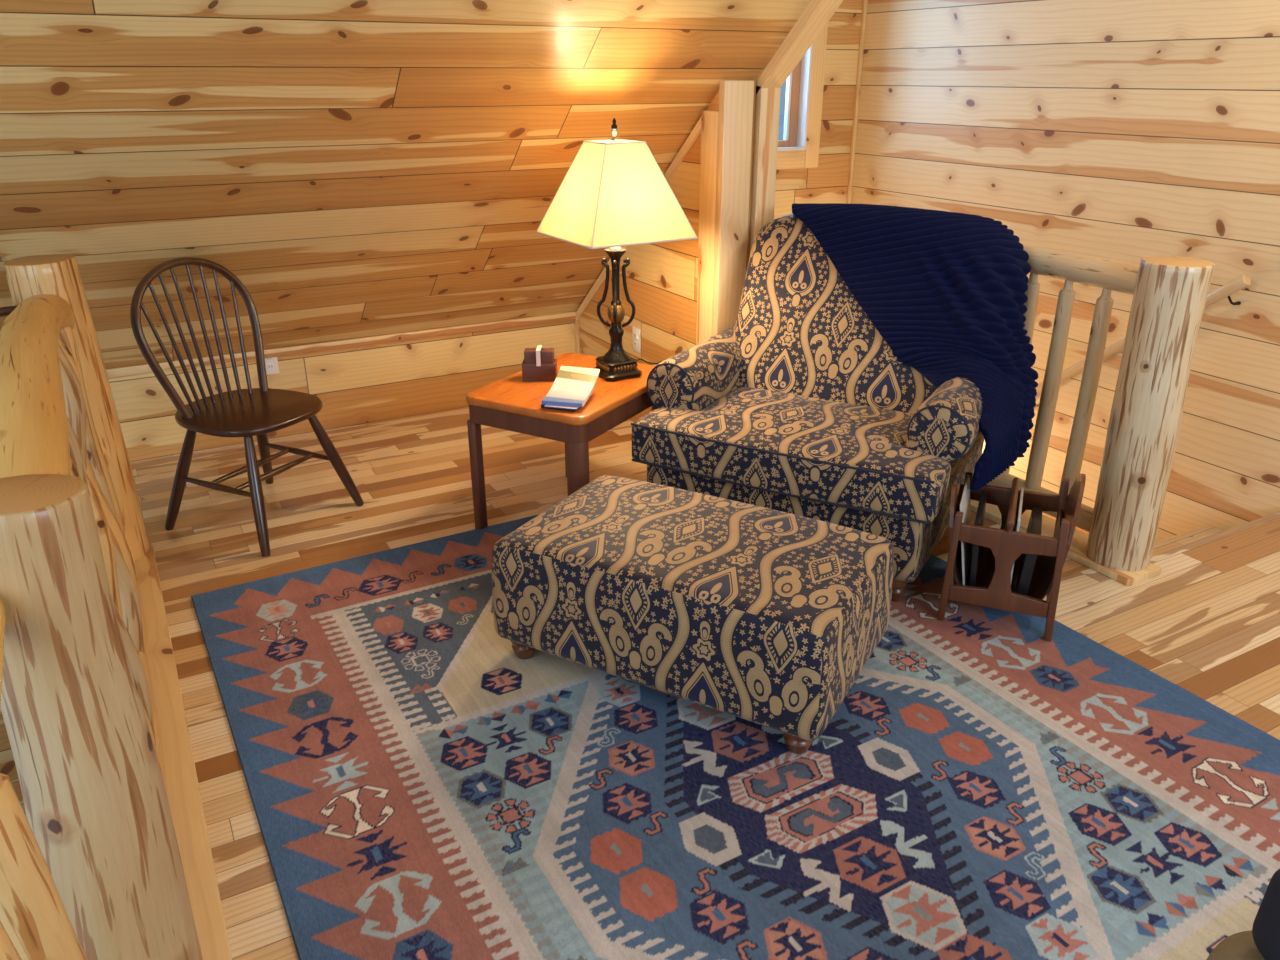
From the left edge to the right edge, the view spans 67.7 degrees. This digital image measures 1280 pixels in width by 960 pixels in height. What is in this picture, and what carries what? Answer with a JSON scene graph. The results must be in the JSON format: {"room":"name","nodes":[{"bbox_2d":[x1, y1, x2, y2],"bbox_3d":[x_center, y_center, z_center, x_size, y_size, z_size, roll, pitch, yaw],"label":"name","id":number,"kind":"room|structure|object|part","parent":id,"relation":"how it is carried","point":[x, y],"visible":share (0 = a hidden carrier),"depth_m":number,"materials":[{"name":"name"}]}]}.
{"room":"cabin loft","nodes":[
{"label":"cabin loft","id":0,"kind":"room"},
{"bbox_2d":[0,0,810,368],"bbox_3d":[-0.671,-1.564,2.208,6.600,3.494,4.073,-12,26,-27],"label":"ceiling","id":1,"kind":"structure","parent":0,"point":[362,168],"depth_m":3.24,"materials":[{"name":"brown wood"}]},
{"bbox_2d":[0,0,862,814],"bbox_3d":[-1.661,-0.210,4.717,6.600,5.300,0.160,-12,26,-27],"label":"wall","id":2,"kind":"structure","parent":0,"point":[392,380],"depth_m":4.79,"materials":[{"name":"brown wood"}]},
{"bbox_2d":[265,357,278,374],"bbox_3d":[-1.720,-0.547,4.432,0.072,0.116,0.010,-12,26,-27],"label":"wall outlet","id":3,"kind":"object","parent":2,"relation":"attached to","point":[271,364],"visible":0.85,"depth_m":4.44,"materials":[{"name":"white plastic"}]},
{"bbox_2d":[266,363,273,369],"bbox_3d":[-1.719,-0.528,4.438,0.032,0.028,0.004,-12,26,-27],"label":"socket","id":4,"kind":"object","parent":3,"relation":"attached to","point":[269,366],"depth_m":4.44,"materials":[{"name":"white plastic"}]},
{"bbox_2d":[106,311,575,377],"bbox_3d":[-2.419,-0.433,4.054,4.768,0.039,0.016,-12,26,-27],"label":"trim","id":5,"kind":"structure","parent":2,"relation":"attached to","point":[332,345],"depth_m":4.59,"materials":[{"name":"brown wood"}]},
{"bbox_2d":[776,150,804,169],"bbox_3d":[0.535,-1.760,5.285,0.935,0.100,0.024,-12,26,-27],"label":"trim","id":6,"kind":"structure","parent":2,"relation":"attached to","point":[795,159],"depth_m":5.44,"materials":[{"name":"brown wood"}]},
{"bbox_2d":[777,43,812,150],"bbox_3d":[0.545,-2.343,5.129,0.835,1.095,0.166,-12,26,-27],"label":"window","id":7,"kind":"structure","parent":2,"relation":"in","point":[798,81],"depth_m":5.40,"materials":[{"name":"plastic"}]},
{"bbox_3d":[0.546,-1.873,5.339,0.686,0.034,0.040,-12,26,-27],"label":"sash","id":8,"kind":"part","parent":7,"relation":"part of","materials":[{"name":"brown wood"}]},
{"bbox_3d":[0.552,-1.848,5.343,0.791,0.016,0.166,-12,26,-27],"label":"frame","id":9,"kind":"part","parent":7,"relation":"part of","materials":[{"name":"plastic"}]},
{"bbox_3d":[0.870,-2.410,5.306,0.055,1.049,0.040,-12,26,-27],"label":"sash","id":10,"kind":"part","parent":7,"relation":"part of","materials":[{"name":"brown wood"}]},
{"bbox_2d":[804,23,827,167],"bbox_3d":[0.987,-2.408,5.283,0.100,1.295,0.024,-12,26,-27],"label":"trim","id":11,"kind":"structure","parent":2,"relation":"attached to","point":[819,45],"depth_m":5.38,"materials":[{"name":"brown wood"}]},
{"bbox_2d":[846,0,867,203],"bbox_3d":[1.257,-0.850,6.096,0.022,5.200,0.022,-12,26,-27],"label":"trim","id":12,"kind":"structure","parent":2,"relation":"attached to","point":[865,2],"depth_m":5.51,"materials":[{"name":"brown wood"}]},
{"bbox_2d":[579,91,718,421],"bbox_3d":[0.013,-1.007,4.456,0.060,1.572,1.343,-12,26,-27],"label":"wall partition","id":13,"kind":"structure","parent":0,"point":[662,278],"depth_m":4.31,"materials":[{"name":"brown wood"}]},
{"bbox_2d":[575,319,579,353],"bbox_3d":[-0.339,-0.682,5.196,0.016,0.395,0.028,-12,26,-27],"label":"trim","id":14,"kind":"structure","parent":13,"relation":"attached to","point":[577,337],"depth_m":5.15,"materials":[{"name":"brown wood"}]},
{"bbox_2d":[633,326,639,352],"bbox_3d":[-0.019,-0.674,4.582,0.010,0.116,0.072,-12,26,-27],"label":"wall outlet","id":15,"kind":"object","parent":13,"relation":"attached to","point":[636,332],"visible":1,"depth_m":4.58,"materials":[{"name":"white plastic"}]},
{"bbox_2d":[576,116,701,319],"bbox_3d":[-0.043,-1.145,4.426,0.014,1.101,1.243,-12,26,-27],"label":"trim","id":16,"kind":"structure","parent":13,"relation":"attached to","point":[696,131],"depth_m":4.01,"materials":[{"name":"brown wood"}]},
{"bbox_2d":[696,110,718,343],"bbox_3d":[0.279,-0.744,3.962,0.026,1.474,0.120,-12,26,-27],"label":"trim","id":17,"kind":"structure","parent":13,"relation":"attached to","point":[709,119],"depth_m":3.83,"materials":[{"name":"brown wood"}]},
{"bbox_2d":[712,80,753,335],"bbox_3d":[0.365,-0.777,3.901,0.134,1.582,0.040,-12,26,-27],"label":"wooden post","id":18,"kind":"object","parent":13,"relation":"attached to","point":[735,118],"depth_m":3.74,"materials":[{"name":"brown wood"}]},
{"bbox_2d":[746,80,755,271],"bbox_3d":[0.426,-0.805,3.955,0.033,1.592,0.022,-12,26,-27],"label":"trim","id":19,"kind":"structure","parent":13,"relation":"attached to","point":[754,98],"depth_m":3.77,"materials":[{"name":"brown wood"}]},
{"bbox_2d":[756,0,842,93],"bbox_3d":[1.121,-2.142,2.174,0.093,2.441,2.670,-12,26,-27],"label":"trim","id":20,"kind":"structure","parent":13,"relation":"attached to","point":[817,14],"depth_m":3.45,"materials":[{"name":"brown wood"}]},
{"bbox_2d":[130,406,1279,959],"bbox_3d":[1.149,0.888,2.311,4.260,0.240,7.193,-12,26,-27],"label":"floor","id":21,"kind":"structure","parent":0,"point":[1208,625],"depth_m":3.44,"materials":[{"name":"brown wood"}]},
{"bbox_2d":[0,254,231,959],"bbox_3d":[-1.090,0.353,1.851,0.302,1.104,3.536,-12,26,-27],"label":"log railing","id":22,"kind":"object","parent":21,"relation":"on","point":[109,857],"visible":1,"depth_m":1.43,"materials":[{"name":"brown wood"}]},
{"bbox_3d":[-0.724,0.379,0.994,0.090,0.251,0.724,-9,25,-21],"label":"rail","id":23,"kind":"part","parent":22,"relation":"part of","materials":[{"name":"beige wood"}]},
{"bbox_3d":[-1.359,-0.236,2.159,0.131,0.260,2.029,-12,26,-27],"label":"rail","id":24,"kind":"part","parent":22,"relation":"part of","materials":[{"name":"beige wood"}]},
{"bbox_3d":[-1.870,-0.208,3.196,0.230,1.053,0.230,-12,26,-27],"label":"log post","id":25,"kind":"part","parent":22,"relation":"part of","materials":[{"name":"beige wood"}]},
{"bbox_3d":[-0.864,0.515,1.478,0.231,1.076,0.229,-12,26,-27],"label":"log post","id":26,"kind":"part","parent":22,"relation":"part of","materials":[{"name":"beige wood"}]},
{"bbox_3d":[-1.346,0.575,2.514,0.110,0.112,2.010,-12,26,-27],"label":"rail","id":27,"kind":"part","parent":22,"relation":"part of","materials":[{"name":"beige wood"}]},
{"bbox_3d":[-1.034,0.852,2.049,0.215,0.030,3.460,-12,26,-27],"label":"plate","id":28,"kind":"part","parent":22,"relation":"part of","materials":[{"name":"brown wood"}]},
{"bbox_2d":[130,257,363,556],"bbox_3d":[-1.465,-0.308,3.565,0.531,0.992,0.531,11,25,24],"label":"spindle chair","id":29,"kind":"object","parent":21,"relation":"on","point":[246,413],"visible":1,"depth_m":3.55,"materials":[{"name":"brown wood"}]},
{"bbox_3d":[-1.725,-0.016,3.588,0.188,0.436,0.043,-5,24,-13],"label":"leg","id":30,"kind":"part","parent":29,"relation":"part of","materials":[{"name":"brown wood"}]},
{"bbox_3d":[-1.473,-0.261,3.589,0.496,0.028,0.473,11,25,24],"label":"seat","id":31,"kind":"part","parent":29,"relation":"part of","materials":[{"name":"brown wood"}]},
{"bbox_3d":[-1.378,0.051,3.431,0.043,0.435,0.178,-9,25,-20],"label":"leg","id":32,"kind":"part","parent":29,"relation":"part of","materials":[{"name":"brown wood"}]},
{"bbox_3d":[-1.547,-0.155,3.915,0.043,0.436,0.188,-9,25,-21],"label":"leg","id":33,"kind":"part","parent":29,"relation":"part of","materials":[{"name":"brown wood"}]},
{"bbox_3d":[-1.202,-0.087,3.754,0.178,0.435,0.043,-6,24,-14],"label":"leg","id":34,"kind":"part","parent":29,"relation":"part of","materials":[{"name":"brown wood"}]},
{"bbox_2d":[466,353,656,529],"bbox_3d":[-0.250,-0.122,3.692,0.520,0.540,0.690,13,26,27],"label":"side table","id":35,"kind":"object","parent":21,"relation":"on","point":[511,403],"visible":0.59,"depth_m":3.41,"materials":[{"name":"orange wood"}]},
{"bbox_3d":[-0.607,-0.017,3.568,0.036,0.442,0.046,13,26,27],"label":"leg","id":36,"kind":"part","parent":35,"relation":"part of","materials":[{"name":"brown wood"}]},
{"bbox_2d":[522,345,556,380],"bbox_3d":[-0.378,-0.439,3.595,0.126,0.120,0.075,0,23,0],"label":"holder","id":37,"kind":"object","parent":35,"relation":"on","point":[538,371],"visible":0.83,"depth_m":3.57,"materials":[{"name":"brown wood"}]},
{"bbox_2d":[524,348,536,363],"bbox_3d":[-0.408,-0.440,3.594,0.048,0.104,0.052,0,23,0],"label":"stack","id":38,"kind":"object","parent":37,"relation":"in","point":[529,353],"visible":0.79,"depth_m":3.56,"materials":[{"name":"brown wood"}]},
{"bbox_2d":[522,359,556,380],"bbox_3d":[-0.378,-0.415,3.604,0.126,0.068,0.070,0,23,0],"label":"tray","id":39,"kind":"object","parent":37,"relation":"attached to","point":[538,371],"depth_m":3.57,"materials":[{"name":"brown wood"}]},
{"bbox_2d":[540,348,553,363],"bbox_3d":[-0.348,-0.440,3.594,0.048,0.104,0.052,0,23,0],"label":"stack","id":40,"kind":"object","parent":37,"relation":"in","point":[546,354],"visible":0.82,"depth_m":3.56,"materials":[{"name":"brown wood"}]},
{"bbox_2d":[541,404,579,411],"bbox_3d":[-0.269,-0.261,3.312,0.128,0.012,0.085,9,25,20],"label":"case","id":41,"kind":"object","parent":35,"relation":"on","point":[542,405],"visible":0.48,"depth_m":3.28,"materials":[{"name":"black plastic"}]},
{"bbox_2d":[544,393,592,409],"bbox_3d":[-0.248,-0.282,3.342,0.115,0.004,0.190,6,24,14],"label":"leaflet","id":42,"kind":"object","parent":41,"relation":"on","point":[552,406],"visible":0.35,"depth_m":3.27,"materials":[{"name":"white paper"}]},
{"bbox_2d":[542,366,599,406],"bbox_3d":[-0.242,-0.332,3.362,0.145,0.071,0.235,5,24,12],"label":"booklet","id":43,"kind":"object","parent":42,"relation":"on","point":[572,386],"visible":1,"depth_m":3.37,"materials":[{"name":"white paper"}]},
{"bbox_3d":[-0.283,-0.221,4.050,0.076,0.442,0.066,13,26,27],"label":"leg","id":44,"kind":"part","parent":35,"relation":"part of","materials":[{"name":"brown wood"}]},
{"bbox_3d":[-0.216,0.062,3.371,0.076,0.432,0.066,13,26,27],"label":"leg","id":45,"kind":"part","parent":35,"relation":"part of","materials":[{"name":"brown wood"}]},
{"bbox_2d":[536,118,697,381],"bbox_3d":[-0.080,-0.832,3.491,0.461,0.924,0.438,-13,26,-28],"label":"table lamp","id":46,"kind":"object","parent":35,"relation":"on","point":[614,193],"visible":0.99,"depth_m":3.31,"materials":[{"name":"beige fabric"}]},
{"bbox_3d":[-0.089,-1.182,3.336,0.167,0.006,0.167,-13,26,-28],"label":"shade trim","id":47,"kind":"part","parent":46,"relation":"part of","materials":[{"name":"beige fabric"}]},
{"bbox_2d":[610,247,620,249],"bbox_3d":[-0.089,-0.875,3.466,0.040,0.074,0.040,-13,26,-28],"label":"socket","id":48,"kind":"object","parent":46,"relation":"attached to","point":[612,248],"depth_m":3.46,"materials":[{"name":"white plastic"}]},
{"bbox_3d":[-0.089,-0.532,3.612,0.108,0.153,0.108,-13,26,-28],"label":"lamp stem","id":49,"kind":"part","parent":46,"relation":"part of","materials":[{"name":"brown metal"}]},
{"bbox_3d":[-0.089,-1.036,3.398,0.430,0.318,0.430,-13,26,-28],"label":"lamp shade","id":50,"kind":"part","parent":46,"relation":"part of","materials":[{"name":"white fabric"}]},
{"bbox_3d":[-0.089,-0.890,3.460,0.438,0.007,0.438,-13,26,-28],"label":"shade trim","id":51,"kind":"part","parent":46,"relation":"part of","materials":[{"name":"beige fabric"}]},
{"bbox_3d":[0.022,-0.466,3.767,0.175,0.033,0.026,-18,29,-36],"label":"cord","id":52,"kind":"part","parent":46,"relation":"part of","materials":[{"name":"black plastic"}]},
{"bbox_2d":[191,515,1279,959],"bbox_3d":[0.281,0.663,2.520,2.351,0.008,3.006,-13,26,-28],"label":"area rug","id":53,"kind":"object","parent":21,"relation":"on","point":[984,787],"visible":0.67,"depth_m":2.29,"materials":[{"name":"fabric"}]},
{"bbox_2d":[492,475,893,753],"bbox_3d":[0.151,0.332,2.753,1.004,0.418,0.612,13,26,27],"label":"ottoman","id":54,"kind":"object","parent":53,"relation":"on","point":[767,617],"visible":1,"depth_m":2.52,"materials":[{"name":"fabric"}]},
{"bbox_2d":[631,214,983,601],"bbox_3d":[0.675,-0.334,3.465,1.164,1.106,1.034,13,26,27],"label":"armchair","id":55,"kind":"object","parent":53,"relation":"on","point":[801,406],"visible":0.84,"depth_m":3.33,"materials":[{"name":"blue fabric"}]},
{"bbox_3d":[0.299,-0.307,3.805,0.211,0.532,0.780,13,26,27],"label":"armrest","id":56,"kind":"part","parent":55,"relation":"part of","materials":[{"name":"blue fabric"}]},
{"bbox_2d":[632,387,950,521],"bbox_3d":[0.578,-0.143,3.362,1.070,0.175,0.632,13,26,27],"label":"seat cushion","id":57,"kind":"object","parent":55,"relation":"on","point":[853,452],"depth_m":3.17,"materials":[{"name":"blue fabric"}]},
{"bbox_3d":[0.813,-0.571,3.627,0.904,0.797,0.476,13,26,27],"label":"backrest","id":58,"kind":"part","parent":55,"relation":"part of","materials":[{"name":"blue fabric"}]},
{"bbox_2d":[792,203,1037,490],"bbox_3d":[1.040,-0.602,3.555,0.608,0.776,1.365,-11,25,-24],"label":"blanket","id":59,"kind":"object","parent":55,"relation":"on","point":[944,290],"visible":0.98,"depth_m":3.34,"materials":[{"name":"blue fabric"}]},
{"bbox_3d":[1.125,-0.122,3.369,0.211,0.532,0.780,13,26,27],"label":"armrest","id":60,"kind":"part","parent":55,"relation":"part of","materials":[{"name":"blue fabric"}]},
{"bbox_2d":[937,472,1085,640],"bbox_3d":[1.168,0.183,3.026,0.370,0.480,0.365,9,25,21],"label":"magazine rack","id":61,"kind":"object","parent":53,"relation":"on","point":[994,588],"visible":0.93,"depth_m":2.92,"materials":[{"name":"brown wood"}]},
{"bbox_3d":[0.961,0.270,2.958,0.033,0.372,0.028,9,25,21],"label":"leg","id":62,"kind":"part","parent":61,"relation":"part of","materials":[{"name":"brown wood"}]},
{"bbox_3d":[1.019,0.120,3.066,0.048,0.304,0.360,9,25,21],"label":"panel","id":63,"kind":"part","parent":61,"relation":"part of","materials":[{"name":"brown wood"}]},
{"bbox_2d":[960,474,971,584],"bbox_3d":[1.047,0.157,3.063,0.049,0.270,0.270,9,25,21],"label":"magazine","id":64,"kind":"object","parent":61,"relation":"in","point":[966,548],"visible":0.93,"depth_m":3.04,"materials":[{"name":"white paper"}]},
{"bbox_3d":[1.089,0.148,3.244,0.033,0.372,0.028,9,25,21],"label":"leg","id":65,"kind":"part","parent":61,"relation":"part of","materials":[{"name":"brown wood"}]},
{"bbox_2d":[969,490,986,585],"bbox_3d":[1.085,0.186,3.058,0.031,0.220,0.270,9,25,20],"label":"magazine","id":66,"kind":"object","parent":61,"relation":"in","point":[980,516],"visible":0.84,"depth_m":2.97,"materials":[{"name":"black paper"}]},
{"bbox_3d":[1.102,0.274,2.897,0.290,0.263,0.018,9,25,21],"label":"frame","id":67,"kind":"part","parent":61,"relation":"part of","materials":[{"name":"brown wood"}]},
{"bbox_3d":[1.102,0.143,2.841,0.018,0.027,0.017,9,25,21],"label":"handle post","id":68,"kind":"part","parent":61,"relation":"part of","materials":[{"name":"brown wood"}]},
{"bbox_3d":[1.230,0.152,3.183,0.290,0.263,0.018,9,25,21],"label":"frame","id":69,"kind":"part","parent":61,"relation":"part of","materials":[{"name":"brown wood"}]},
{"bbox_2d":[1011,487,1023,581],"bbox_3d":[1.187,0.188,3.014,0.014,0.250,0.270,9,25,20],"label":"magazine","id":70,"kind":"object","parent":61,"relation":"in","point":[1017,527],"visible":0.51,"depth_m":2.92,"materials":[{"name":"white paper"}]},
{"bbox_2d":[1017,507,1042,595],"bbox_3d":[1.229,0.223,3.009,0.041,0.190,0.270,9,25,21],"label":"magazine","id":71,"kind":"object","parent":61,"relation":"in","point":[1027,562],"visible":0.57,"depth_m":2.92,"materials":[{"name":"grey paper"}]},
{"bbox_3d":[1.242,0.302,2.846,0.034,0.400,0.028,9,25,21],"label":"leg","id":72,"kind":"part","parent":61,"relation":"part of","materials":[{"name":"brown wood"}]},
{"bbox_3d":[1.370,0.181,3.132,0.034,0.400,0.028,9,25,21],"label":"leg","id":73,"kind":"part","parent":61,"relation":"part of","materials":[{"name":"brown wood"}]},
{"bbox_3d":[1.315,0.146,2.944,0.053,0.350,0.360,9,25,21],"label":"panel","id":74,"kind":"part","parent":61,"relation":"part of","materials":[{"name":"brown wood"}]},
{"bbox_2d":[1206,930,1264,959],"bbox_3d":[0.908,0.897,1.367,0.254,0.462,0.254,-12,26,-27],"label":"stool","id":75,"kind":"object","parent":53,"relation":"on","point":[1241,945],"visible":0.64,"depth_m":1.35,"materials":[{"name":"wood"}]},
{"bbox_2d":[1252,869,1279,959],"bbox_3d":[0.923,0.591,1.291,0.137,0.177,0.098,0,23,0],"label":"cloth bag","id":76,"kind":"object","parent":75,"relation":"on","point":[1266,924],"visible":1,"depth_m":1.30,"materials":[{"name":"black fabric"}]},
{"bbox_2d":[970,245,1214,585],"bbox_3d":[1.324,-0.447,3.778,0.253,1.070,1.748,-12,26,-27],"label":"log railing","id":77,"kind":"object","parent":21,"relation":"on","point":[1169,293],"visible":0.44,"depth_m":3.19,"materials":[{"name":"brown wood"}]},
{"bbox_3d":[1.322,-0.069,3.946,0.094,0.091,1.399,-12,26,-26],"label":"rail","id":78,"kind":"part","parent":77,"relation":"part of","materials":[{"name":"beige wood"}]},
{"bbox_3d":[1.310,0.036,3.975,0.175,0.028,1.745,-12,26,-27],"label":"plate","id":79,"kind":"part","parent":77,"relation":"part of","materials":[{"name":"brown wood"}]},
{"bbox_3d":[1.322,-0.860,3.612,0.106,0.111,1.401,-12,26,-26],"label":"rail","id":80,"kind":"part","parent":77,"relation":"part of","materials":[{"name":"beige wood"}]},
{"bbox_3d":[1.682,-0.202,3.170,0.240,1.046,0.216,-12,26,-27],"label":"log post","id":81,"kind":"part","parent":77,"relation":"part of","materials":[{"name":"beige wood"}]},
{"bbox_2d":[1152,525,1222,555],"bbox_3d":[1.553,0.696,4.926,1.060,1.550,2.345,-12,26,-27],"label":"staircase","id":82,"kind":"structure","parent":21,"relation":"attached to","point":[1196,534],"depth_m":4.00,"materials":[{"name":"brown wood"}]},
{"bbox_2d":[851,0,1279,542],"bbox_3d":[3.063,-0.237,2.990,0.120,6.700,7.193,-12,26,-27],"label":"wall","id":83,"kind":"structure","parent":0,"point":[1130,131],"depth_m":4.23,"materials":[{"name":"brown wood"}]},
{"bbox_2d":[1035,275,1250,394],"bbox_3d":[1.985,-0.450,4.733,0.125,1.428,1.782,-12,26,-27],"label":"handrail","id":84,"kind":"object","parent":83,"relation":"attached to","point":[1243,281],"visible":0.4,"depth_m":3.87,"materials":[{"name":"brown wood"}]},
{"bbox_3d":[0.467,-0.066,4.378,0.040,5.300,2.553,-12,26,-27],"label":"wall","id":85,"kind":"structure","parent":0,"visible":0},
{"bbox_2d":[748,86,780,261],"bbox_3d":[0.487,0.396,4.488,0.093,4.165,0.065,-12,26,-27],"label":"trim","id":86,"kind":"structure","parent":85,"relation":"attached to","point":[767,101],"depth_m":3.75,"materials":[{"name":"brown wood"}]}
]}

